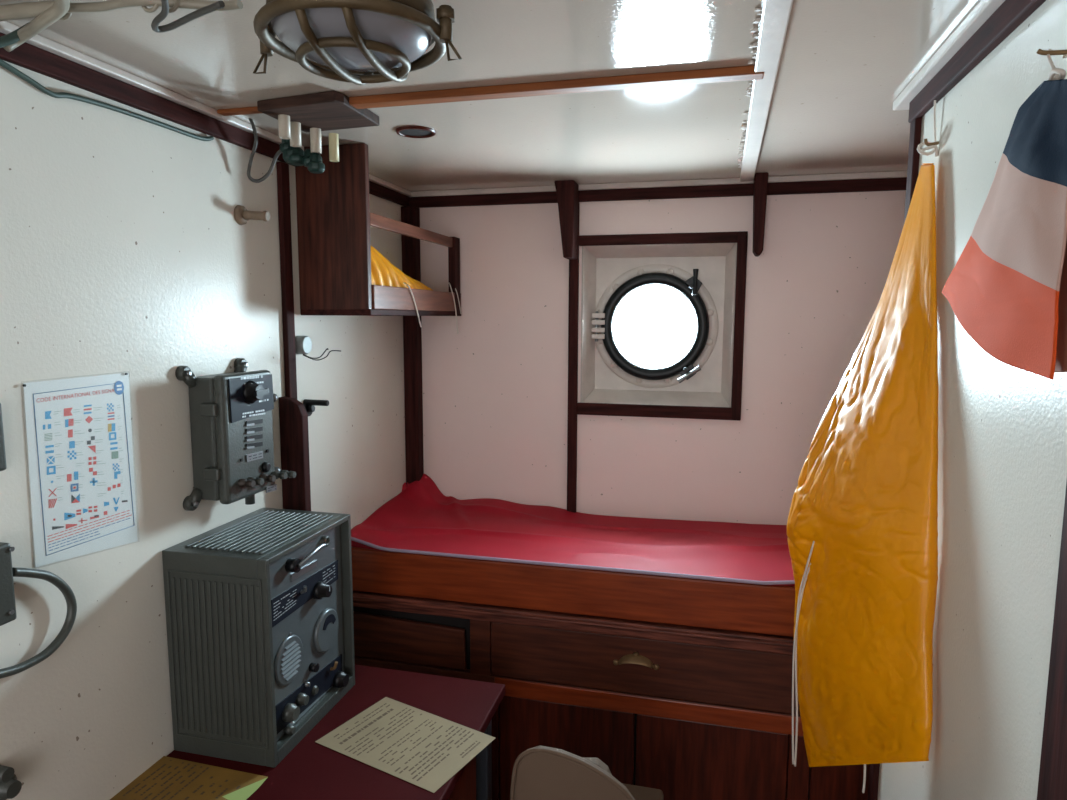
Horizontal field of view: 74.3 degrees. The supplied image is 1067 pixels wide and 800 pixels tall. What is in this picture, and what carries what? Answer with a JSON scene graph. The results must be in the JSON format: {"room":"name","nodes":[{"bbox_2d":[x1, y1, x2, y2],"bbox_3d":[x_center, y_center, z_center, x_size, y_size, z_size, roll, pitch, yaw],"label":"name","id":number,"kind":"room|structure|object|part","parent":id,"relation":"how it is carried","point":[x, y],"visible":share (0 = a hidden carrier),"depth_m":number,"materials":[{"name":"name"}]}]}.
{"room":"ship cabin","nodes":[
{"label":"ship cabin","id":0,"kind":"room"},
{"bbox_2d":[0,60,405,799],"bbox_3d":[-0.905,0.483,1.138,0.050,2.147,3.550,2,7,14],"label":"wall","id":1,"kind":"structure","parent":0,"point":[123,247],"depth_m":1.41,"materials":[{"name":"beige paint"}]},
{"bbox_2d":[0,403,6,470],"bbox_3d":[-0.878,0.068,1.045,0.020,0.112,0.179,2,7,14],"label":"switch plate","id":2,"kind":"object","parent":1,"relation":"attached to","point":[3,466],"visible":1,"depth_m":1.12,"materials":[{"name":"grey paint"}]},
{"bbox_2d":[0,765,21,799],"bbox_3d":[-0.861,0.624,1.145,0.040,0.058,0.044,2,7,14],"label":"pipe fitting","id":3,"kind":"object","parent":1,"relation":"attached to","point":[10,787],"visible":1,"depth_m":1.14,"materials":[{"name":"grey paint"}]},
{"bbox_2d":[0,542,76,678],"bbox_3d":[-0.856,0.341,1.134,0.038,0.226,0.259,2,7,14],"label":"junction box","id":4,"kind":"object","parent":1,"relation":"attached to","point":[7,595],"visible":1,"depth_m":1.16,"materials":[{"name":"grey paint"}]},
{"bbox_2d":[22,373,137,566],"bbox_3d":[-0.825,0.128,1.295,0.006,0.346,0.232,2,7,14],"label":"poster","id":5,"kind":"object","parent":1,"relation":"attached to","point":[79,430],"visible":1,"depth_m":1.29,"materials":[{"name":"white paper"}]},
{"bbox_2d":[0,59,213,140],"bbox_3d":[-0.789,-0.554,1.337,0.011,0.039,0.527,2,7,14],"label":"cable","id":6,"kind":"object","parent":1,"relation":"attached to","point":[3,64],"visible":1,"depth_m":1.28,"materials":[{"name":"green rubber"}]},
{"bbox_2d":[0,32,408,205],"bbox_3d":[-0.875,-0.545,0.984,0.016,0.038,3.400,2,7,14],"label":"trim","id":7,"kind":"structure","parent":1,"relation":"attached to","point":[28,56],"depth_m":1.37,"materials":[{"name":"brown wood"}]},
{"bbox_2d":[0,21,411,196],"bbox_3d":[-0.869,-0.571,0.979,0.030,0.015,3.400,2,7,14],"label":"trim","id":8,"kind":"structure","parent":1,"relation":"attached to","point":[39,41],"depth_m":1.37,"materials":[{"name":"white paint"}]},
{"bbox_2d":[175,358,295,510],"bbox_3d":[-0.677,0.081,1.629,0.134,0.343,0.242,2,7,14],"label":"control unit","id":9,"kind":"object","parent":1,"relation":"attached to","point":[231,420],"visible":1,"depth_m":1.56,"materials":[{"name":"grey paint"}]},
{"bbox_3d":[-0.644,-0.007,1.613,0.004,0.098,0.158,2,7,14],"label":"name plate","id":10,"kind":"part","parent":9,"relation":"part of","materials":[{"name":"black metal"}]},
{"bbox_3d":[-0.645,0.131,1.629,0.002,0.019,0.060,2,7,14],"label":"rating plate","id":11,"kind":"part","parent":9,"relation":"part of","materials":[{"name":"silver metal"}]},
{"bbox_3d":[-0.630,-0.018,1.599,0.036,0.054,0.054,2,7,14],"label":"selector knob","id":12,"kind":"part","parent":9,"relation":"part of","materials":[{"name":"black plastic"}]},
{"bbox_2d":[262,462,270,471],"bbox_3d":[-0.632,0.159,1.669,0.010,0.026,0.026,2,7,14],"label":"knob","id":13,"kind":"object","parent":9,"relation":"attached to","point":[266,466],"depth_m":1.66,"materials":[{"name":"black plastic"}]},
{"bbox_3d":[-0.631,0.213,1.696,0.002,0.017,0.041,2,7,14],"label":"label plate","id":14,"kind":"part","parent":9,"relation":"part of","materials":[{"name":"silver metal"}]},
{"bbox_2d":[234,205,269,224],"bbox_3d":[-0.675,-0.447,1.695,0.073,0.047,0.047,2,7,14],"label":"wooden peg","id":15,"kind":"object","parent":1,"relation":"attached to","point":[242,215],"visible":1,"depth_m":1.69,"materials":[{"name":"brown wood"}]},
{"bbox_2d":[276,162,296,398],"bbox_3d":[-0.663,0.265,1.957,0.016,1.790,0.037,2,7,14],"label":"trim","id":16,"kind":"structure","parent":1,"relation":"attached to","point":[283,184],"depth_m":1.88,"materials":[{"name":"brown wood"}]},
{"bbox_2d":[279,396,310,510],"bbox_3d":[-0.645,0.353,1.927,0.070,0.728,0.030,2,7,14],"label":"board","id":17,"kind":"object","parent":1,"relation":"attached to","point":[293,416],"visible":0.54,"depth_m":1.89,"materials":[{"name":"brown wood"}]},
{"bbox_2d":[303,399,328,415],"bbox_3d":[-0.620,0.022,2.003,0.085,0.049,0.044,2,7,14],"label":"handle","id":18,"kind":"object","parent":1,"relation":"attached to","point":[309,404],"visible":0.86,"depth_m":1.99,"materials":[{"name":"black metal"}]},
{"bbox_2d":[295,336,340,360],"bbox_3d":[-0.588,-0.143,1.946,0.140,0.067,0.052,2,7,14],"label":"lamp","id":19,"kind":"object","parent":1,"relation":"attached to","point":[303,344],"visible":0.99,"depth_m":1.94,"materials":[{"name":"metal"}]},
{"bbox_2d":[295,143,460,315],"bbox_3d":[-0.458,-0.500,2.268,0.218,0.454,0.732,2,7,14],"label":"wall shelf","id":20,"kind":"object","parent":1,"relation":"attached to","point":[335,218],"visible":0.94,"depth_m":1.93,"materials":[{"name":"brown wood"}]},
{"bbox_3d":[-0.547,-0.468,1.925,0.210,0.438,0.022,2,7,14],"label":"panel","id":21,"kind":"part","parent":20,"relation":"part of","materials":[{"name":"brown wood"}]},
{"bbox_3d":[-0.460,-0.284,2.293,0.216,0.018,0.732,2,7,14],"label":"shelf","id":22,"kind":"part","parent":20,"relation":"part of","materials":[{"name":"brown wood"}]},
{"bbox_3d":[-0.366,-0.532,2.243,0.014,0.034,0.691,2,7,14],"label":"rail","id":23,"kind":"part","parent":20,"relation":"part of","materials":[{"name":"brown wood"}]},
{"bbox_2d":[371,246,460,333],"bbox_3d":[-0.450,-0.355,2.287,0.215,0.294,0.689,2,7,14],"label":"flag","id":24,"kind":"object","parent":20,"relation":"in","point":[384,273],"visible":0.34,"depth_m":2.11,"materials":[{"name":"yellow fabric"}]},
{"bbox_3d":[-0.379,-0.296,2.195,0.029,0.139,0.092,2,7,14],"label":"tie cord","id":25,"kind":"part","parent":24,"relation":"part of","materials":[{"name":"white fabric"}]},
{"bbox_3d":[-0.291,-0.332,2.552,0.030,0.186,0.106,2,7,14],"label":"tie cord","id":26,"kind":"part","parent":24,"relation":"part of","materials":[{"name":"white fabric"}]},
{"bbox_3d":[-0.288,-0.452,2.563,0.026,0.275,0.057,2,7,14],"label":"rail post","id":27,"kind":"part","parent":20,"relation":"part of","materials":[{"name":"brown wood"}]},
{"bbox_2d":[401,206,423,484],"bbox_3d":[-0.457,0.178,2.702,0.055,1.790,0.050,2,7,14],"label":"trim","id":28,"kind":"structure","parent":1,"relation":"attached to","point":[411,267],"depth_m":2.65,"materials":[{"name":"brown wood"}]},
{"bbox_2d":[217,65,763,115],"bbox_3d":[-0.140,-0.622,1.435,1.164,0.016,0.040,2,7,14],"label":"trim","id":29,"kind":"structure","parent":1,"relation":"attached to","point":[739,73],"depth_m":1.38,"materials":[{"name":"brown wood"}]},
{"bbox_2d":[0,0,979,191],"bbox_3d":[0.105,-0.588,0.875,2.069,0.050,3.770,2,7,14],"label":"ceiling","id":30,"kind":"structure","parent":0,"point":[843,67],"depth_m":1.36,"materials":[{"name":"beige paint"}]},
{"bbox_2d":[0,23,27,47],"bbox_3d":[-0.809,-0.567,1.096,0.058,0.048,0.015,-5,9,-39],"label":"cable bundle","id":31,"kind":"object","parent":30,"relation":"attached to","point":[11,38],"visible":0.71,"depth_m":1.09,"materials":[{"name":"green rubber"}]},
{"bbox_2d":[0,0,242,51],"bbox_3d":[-0.637,-0.556,1.000,0.425,0.046,0.144,2,7,14],"label":"conduit","id":32,"kind":"object","parent":30,"relation":"attached to","point":[45,13],"visible":0.95,"depth_m":1.01,"materials":[{"name":"white metal"}]},
{"bbox_2d":[151,0,224,32],"bbox_3d":[-0.504,-0.543,0.987,0.141,0.020,0.066,5,8,33],"label":"cable","id":33,"kind":"object","parent":32,"relation":"attached to","point":[162,15],"visible":1,"depth_m":1.00,"materials":[{"name":"grey plastic"}]},
{"bbox_2d":[247,118,324,182],"bbox_3d":[-0.622,-0.598,1.669,0.260,0.154,0.060,1,7,6],"label":"cable","id":34,"kind":"object","parent":30,"relation":"attached to","point":[295,156],"visible":0.8,"depth_m":1.65,"materials":[{"name":"green metal"}]},
{"bbox_2d":[257,91,378,161],"bbox_3d":[-0.468,-0.605,1.576,0.206,0.085,0.245,2,7,14],"label":"board","id":35,"kind":"object","parent":30,"relation":"attached to","point":[314,113],"visible":0.99,"depth_m":1.54,"materials":[{"name":"wood"}]},
{"bbox_3d":[-0.471,-0.634,1.556,0.206,0.022,0.212,2,7,14],"label":"board panel","id":36,"kind":"part","parent":35,"relation":"part of","materials":[{"name":"brown wood"}]},
{"bbox_2d":[253,0,461,84],"bbox_3d":[-0.243,-0.508,0.950,0.252,0.130,0.252,-4,8,-31],"label":"lamp","id":37,"kind":"object","parent":30,"relation":"attached to","point":[358,42],"visible":1,"depth_m":0.91,"materials":[{"name":"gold metal"}]},
{"bbox_2d":[396,126,435,137],"bbox_3d":[-0.292,-0.665,1.747,0.100,0.006,0.100,2,7,14],"label":"ceiling vent","id":38,"kind":"object","parent":30,"relation":"in","point":[405,131],"visible":1,"depth_m":1.74,"materials":[{"name":"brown metal"}]},
{"bbox_2d":[738,8,760,167],"bbox_3d":[0.482,-0.643,1.592,0.023,0.006,1.145,2,7,15],"label":"trim","id":39,"kind":"structure","parent":30,"relation":"attached to","point":[758,10],"depth_m":1.37,"materials":[{"name":"white paint"}]},
{"bbox_2d":[420,190,905,524],"bbox_3d":[0.481,0.324,2.527,1.969,2.147,0.030,2,7,14],"label":"wall","id":40,"kind":"structure","parent":0,"point":[495,390],"depth_m":2.51,"materials":[{"name":"paint"}]},
{"bbox_2d":[554,180,578,259],"bbox_3d":[0.113,-0.617,2.425,0.069,0.257,0.090,2,7,14],"label":"trim","id":41,"kind":"structure","parent":40,"relation":"attached to","point":[567,191],"depth_m":2.38,"materials":[{"name":"brown wood"}]},
{"bbox_2d":[567,202,579,512],"bbox_3d":[0.142,-0.103,2.536,0.034,1.190,0.018,2,7,14],"label":"trim","id":42,"kind":"structure","parent":40,"relation":"attached to","point":[573,310],"depth_m":2.53,"materials":[{"name":"brown wood"}]},
{"bbox_2d":[577,232,737,419],"bbox_3d":[0.435,-0.254,2.445,0.569,0.634,0.018,2,7,14],"label":"trim","id":43,"kind":"structure","parent":40,"relation":"attached to","point":[605,409],"depth_m":2.44,"materials":[{"name":"brown wood"}]},
{"bbox_2d":[409,177,906,207],"bbox_3d":[0.486,-0.702,2.381,1.953,0.038,0.016,2,7,14],"label":"trim","id":44,"kind":"structure","parent":40,"relation":"attached to","point":[878,184],"depth_m":2.38,"materials":[{"name":"brown wood"}]},
{"bbox_2d":[580,243,736,406],"bbox_3d":[0.450,-0.269,2.549,0.528,0.569,0.201,2,7,14],"label":"window","id":45,"kind":"structure","parent":40,"relation":"in","point":[704,275],"depth_m":2.50,"materials":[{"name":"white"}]},
{"bbox_3d":[0.448,-0.271,2.531,0.479,0.488,0.004,2,7,14],"label":"plate","id":46,"kind":"part","parent":45,"relation":"part of","materials":[{"name":"white metal"}]},
{"bbox_2d":[411,171,906,196],"bbox_3d":[0.492,-0.730,2.373,1.939,0.019,0.022,2,7,14],"label":"trim","id":47,"kind":"structure","parent":40,"relation":"attached to","point":[889,174],"depth_m":2.37,"materials":[{"name":"brown wood"}]},
{"bbox_2d":[731,231,747,420],"bbox_3d":[0.695,-0.246,2.381,0.032,0.634,0.020,2,7,14],"label":"trim","id":48,"kind":"structure","parent":40,"relation":"attached to","point":[741,262],"depth_m":2.37,"materials":[{"name":"brown wood"}]},
{"bbox_2d":[753,172,768,256],"bbox_3d":[0.732,-0.598,2.281,0.042,0.257,0.075,2,7,14],"label":"trim","id":49,"kind":"structure","parent":40,"relation":"attached to","point":[760,182],"depth_m":2.25,"materials":[{"name":"brown wood"}]},
{"bbox_2d":[740,0,792,181],"bbox_3d":[0.406,-0.596,1.219,0.042,0.014,2.281,2,7,15],"label":"trim","id":50,"kind":"structure","parent":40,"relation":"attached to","point":[775,14],"depth_m":1.28,"materials":[{"name":"white paint"}]},
{"bbox_2d":[878,0,1066,799],"bbox_3d":[0.481,0.589,0.286,0.035,2.147,2.550,2,7,14],"label":"wall","id":51,"kind":"structure","parent":0,"point":[1002,427],"depth_m":1.02,"materials":[{"name":"beige paint"}]},
{"bbox_2d":[867,117,921,799],"bbox_3d":[0.791,0.451,1.536,0.057,2.128,0.040,2,7,14],"label":"trim","id":52,"kind":"structure","parent":51,"relation":"attached to","point":[916,124],"depth_m":1.43,"materials":[{"name":"brown wood"}]},
{"bbox_2d":[924,138,938,145],"bbox_3d":[0.733,-0.475,1.297,0.025,0.014,0.006,2,7,14],"label":"wall hook","id":53,"kind":"object","parent":51,"relation":"attached to","point":[926,143],"visible":1,"depth_m":1.30,"materials":[{"name":"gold metal"}]},
{"bbox_2d":[787,100,938,792],"bbox_3d":[0.667,0.088,1.341,0.157,1.542,0.413,-2,7,-17],"label":"coat","id":54,"kind":"object","parent":53,"relation":"hanging from","point":[862,523],"visible":1,"depth_m":1.30,"materials":[{"name":"fabric"}]},
{"bbox_3d":[0.573,0.524,1.498,0.023,0.576,0.065,-1,7,-13],"label":"tie cord","id":55,"kind":"part","parent":54,"relation":"part of","materials":[{"name":"white fabric"}]},
{"bbox_3d":[0.572,0.525,1.500,0.025,0.580,0.061,0,7,-5],"label":"tie cord","id":56,"kind":"part","parent":54,"relation":"part of","materials":[{"name":"white fabric"}]},
{"bbox_3d":[0.695,0.784,1.479,0.005,0.083,0.015,2,7,14],"label":"tie cord","id":57,"kind":"part","parent":54,"relation":"part of","materials":[{"name":"white fabric"}]},
{"bbox_2d":[893,0,1004,110],"bbox_3d":[0.469,-0.478,0.242,0.034,0.019,2.600,2,7,14],"label":"trim","id":58,"kind":"structure","parent":51,"relation":"attached to","point":[984,9],"depth_m":1.16,"materials":[{"name":"white paint"}]},
{"bbox_2d":[908,0,1045,122],"bbox_3d":[0.471,-0.444,0.214,0.016,0.042,2.540,2,7,14],"label":"trim","id":59,"kind":"structure","parent":51,"relation":"attached to","point":[1010,14],"depth_m":1.09,"materials":[{"name":"brown wood"}]},
{"bbox_2d":[942,49,1066,379],"bbox_3d":[0.602,-0.229,0.894,0.035,0.380,0.515,2,7,13],"label":"flag","id":60,"kind":"object","parent":51,"relation":"attached to","point":[1007,287],"visible":1,"depth_m":0.82,"materials":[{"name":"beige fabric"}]},
{"bbox_2d":[1036,49,1066,57],"bbox_3d":[0.608,-0.408,0.821,0.035,0.010,0.032,2,7,14],"label":"peg","id":61,"kind":"object","parent":51,"relation":"attached to","point":[1040,52],"visible":1,"depth_m":0.82,"materials":[{"name":"brown wood"}]},
{"bbox_2d":[1037,482,1066,799],"bbox_3d":[0.587,0.562,0.798,0.006,2.080,0.094,2,7,14],"label":"trim","id":62,"kind":"structure","parent":51,"relation":"attached to","point":[1052,782],"depth_m":0.79,"materials":[{"name":"brown wood"}]},
{"bbox_3d":[0.060,1.611,0.978,2.069,0.050,3.450,2,7,14],"label":"floor","id":63,"kind":"structure","parent":0,"visible":0},
{"bbox_2d":[167,665,504,799],"bbox_3d":[-0.546,1.175,1.262,0.628,0.747,1.405,2,7,14],"label":"desk","id":64,"kind":"object","parent":63,"relation":"on","point":[311,770],"visible":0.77,"depth_m":1.62,"materials":[{"name":"red wood"}]},
{"bbox_2d":[110,756,267,799],"bbox_3d":[-0.694,0.779,1.412,0.275,0.001,0.153,2,7,14],"label":"page","id":65,"kind":"object","parent":64,"relation":"on","point":[169,778],"visible":1,"depth_m":1.43,"materials":[{"name":"paper"}]},
{"bbox_2d":[162,508,354,767],"bbox_3d":[-0.615,0.524,1.647,0.264,0.455,0.353,2,7,14],"label":"receiver","id":66,"kind":"object","parent":64,"relation":"on","point":[259,603],"visible":1,"depth_m":1.51,"materials":[{"name":"grey paint"}]},
{"bbox_3d":[-0.538,0.573,1.550,0.006,0.108,0.108,2,7,14],"label":"speaker plate","id":67,"kind":"part","parent":66,"relation":"part of","materials":[{"name":"grey paint"}]},
{"bbox_3d":[-0.532,0.687,1.546,0.026,0.038,0.038,2,7,14],"label":"control knob","id":68,"kind":"part","parent":66,"relation":"part of","materials":[{"name":"grey paint"}]},
{"bbox_3d":[-0.523,0.677,1.591,0.022,0.028,0.028,2,7,14],"label":"control knob","id":69,"kind":"part","parent":66,"relation":"part of","materials":[{"name":"grey paint"}]},
{"bbox_2d":[300,585,306,593],"bbox_3d":[-0.518,0.427,1.583,0.021,0.021,0.012,2,7,14],"label":"toggle switch","id":70,"kind":"object","parent":66,"relation":"attached to","point":[303,588],"depth_m":1.58,"materials":[{"name":"metal"}]},
{"bbox_3d":[-0.519,0.435,1.613,0.004,0.060,0.278,2,7,14],"label":"scale plate","id":71,"kind":"part","parent":66,"relation":"part of","materials":[{"name":"black"}]},
{"bbox_3d":[-0.506,0.354,1.577,0.031,0.037,0.118,3,7,24],"label":"crank lever","id":72,"kind":"part","parent":66,"relation":"part of","materials":[{"name":"silver"}]},
{"bbox_3d":[-0.523,0.521,1.622,0.003,0.403,0.316,2,7,14],"label":"panel","id":73,"kind":"part","parent":66,"relation":"part of","materials":[{"name":"grey paint"}]},
{"bbox_2d":[304,681,310,686],"bbox_3d":[-0.520,0.654,1.619,0.012,0.012,0.012,2,7,14],"label":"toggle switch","id":74,"kind":"object","parent":66,"relation":"attached to","point":[306,683],"depth_m":1.62,"materials":[{"name":"silver metal"}]},
{"bbox_3d":[-0.512,0.624,1.641,0.016,0.020,0.020,2,7,14],"label":"knob","id":75,"kind":"part","parent":66,"relation":"part of","materials":[{"name":"black plastic"}]},
{"bbox_2d":[312,685,318,694],"bbox_3d":[-0.514,0.682,1.654,0.010,0.022,0.022,2,7,14],"label":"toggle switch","id":76,"kind":"object","parent":66,"relation":"attached to","point":[315,688],"depth_m":1.65,"materials":[{"name":"grey paint"}]},
{"bbox_3d":[-0.494,0.448,1.655,0.034,0.044,0.044,2,7,14],"label":"tuning knob","id":77,"kind":"part","parent":66,"relation":"part of","materials":[{"name":"black plastic"}]},
{"bbox_2d":[320,535,329,546],"bbox_3d":[-0.496,0.336,1.676,0.012,0.026,0.026,2,7,14],"label":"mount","id":78,"kind":"object","parent":66,"relation":"attached to","point":[325,539],"depth_m":1.67,"materials":[{"name":"grey paint"}]},
{"bbox_2d":[330,661,337,670],"bbox_3d":[-0.490,0.652,1.725,0.023,0.025,0.008,2,7,14],"label":"toggle switch","id":79,"kind":"object","parent":66,"relation":"attached to","point":[333,664],"depth_m":1.72,"materials":[{"name":"metal"}]},
{"bbox_3d":[-0.480,0.698,1.756,0.028,0.040,0.040,2,7,14],"label":"control knob","id":80,"kind":"part","parent":66,"relation":"part of","materials":[{"name":"black plastic"}]},
{"bbox_2d":[315,697,494,792],"bbox_3d":[-0.285,0.761,1.576,0.336,0.001,0.222,4,8,31],"label":"printed page","id":81,"kind":"object","parent":64,"relation":"on","point":[423,749],"visible":1,"depth_m":1.57,"materials":[{"name":"beige paper"}]},
{"bbox_3d":[-0.293,1.178,1.145,0.020,0.669,1.200,2,7,14],"label":"panel","id":82,"kind":"part","parent":64,"relation":"part of","materials":[{"name":"red wood"}]},
{"bbox_3d":[-0.133,1.124,1.819,0.043,0.719,0.040,2,7,14],"label":"leg","id":83,"kind":"part","parent":64,"relation":"part of","materials":[{"name":"grey paint"}]},
{"bbox_2d":[510,745,663,799],"bbox_3d":[0.134,1.101,1.670,0.319,0.802,0.384,2,7,14],"label":"chair","id":84,"kind":"object","parent":63,"relation":"on","point":[540,772],"visible":1,"depth_m":1.46,"materials":[{"name":"beige plastic"}]},
{"bbox_3d":[0.137,1.036,1.674,0.319,0.050,0.360,2,7,14],"label":"seat","id":85,"kind":"part","parent":84,"relation":"part of","materials":[{"name":"beige fabric"}]},
{"bbox_2d":[351,546,869,799],"bbox_3d":[0.406,0.946,2.302,1.969,0.963,0.580,2,7,14],"label":"bunk","id":86,"kind":"object","parent":63,"relation":"on","point":[682,687],"visible":0.38,"depth_m":2.05,"materials":[{"name":"orange wood"}]},
{"bbox_3d":[-0.399,0.756,2.219,0.396,0.145,0.018,2,7,14],"label":"drawer","id":87,"kind":"part","parent":86,"relation":"part of","materials":[{"name":"brown wood"}]},
{"bbox_3d":[0.096,1.130,2.143,0.413,0.443,0.016,2,7,14],"label":"cupboard door","id":88,"kind":"part","parent":86,"relation":"part of","materials":[{"name":"red wood"}]},
{"bbox_2d":[351,474,794,585],"bbox_3d":[0.385,0.443,2.256,2.013,0.198,0.560,2,7,14],"label":"mattress","id":89,"kind":"object","parent":86,"relation":"on","point":[420,519],"visible":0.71,"depth_m":2.27,"materials":[{"name":"red fabric"}]},
{"bbox_3d":[0.345,0.662,2.018,1.969,0.043,0.044,2,7,14],"label":"worn rail","id":90,"kind":"part","parent":86,"relation":"part of","materials":[{"name":"brown wood"}]},
{"bbox_3d":[0.345,1.068,2.070,1.969,0.775,0.025,2,7,14],"label":"frame","id":91,"kind":"part","parent":86,"relation":"part of","materials":[{"name":"brown wood"}]},
{"bbox_3d":[0.293,0.751,2.021,0.133,0.048,0.027,2,7,14],"label":"cup handle","id":92,"kind":"part","parent":86,"relation":"part of","materials":[{"name":"gold metal"}]},
{"bbox_3d":[0.372,0.771,2.028,1.028,0.169,0.020,2,7,14],"label":"drawer","id":93,"kind":"part","parent":86,"relation":"part of","materials":[{"name":"brown wood"}]},
{"bbox_3d":[0.514,0.892,2.003,1.300,0.055,0.023,2,7,14],"label":"rail","id":94,"kind":"part","parent":86,"relation":"part of","materials":[{"name":"orange wood"}]},
{"bbox_3d":[0.508,1.143,2.042,0.421,0.443,0.016,2,7,14],"label":"cupboard door","id":95,"kind":"part","parent":86,"relation":"part of","materials":[{"name":"red wood"}]},
{"bbox_3d":[0.957,1.158,1.932,0.380,0.443,0.016,2,7,14],"label":"panel","id":96,"kind":"part","parent":86,"relation":"part of","materials":[{"name":"red wood"}]}
]}

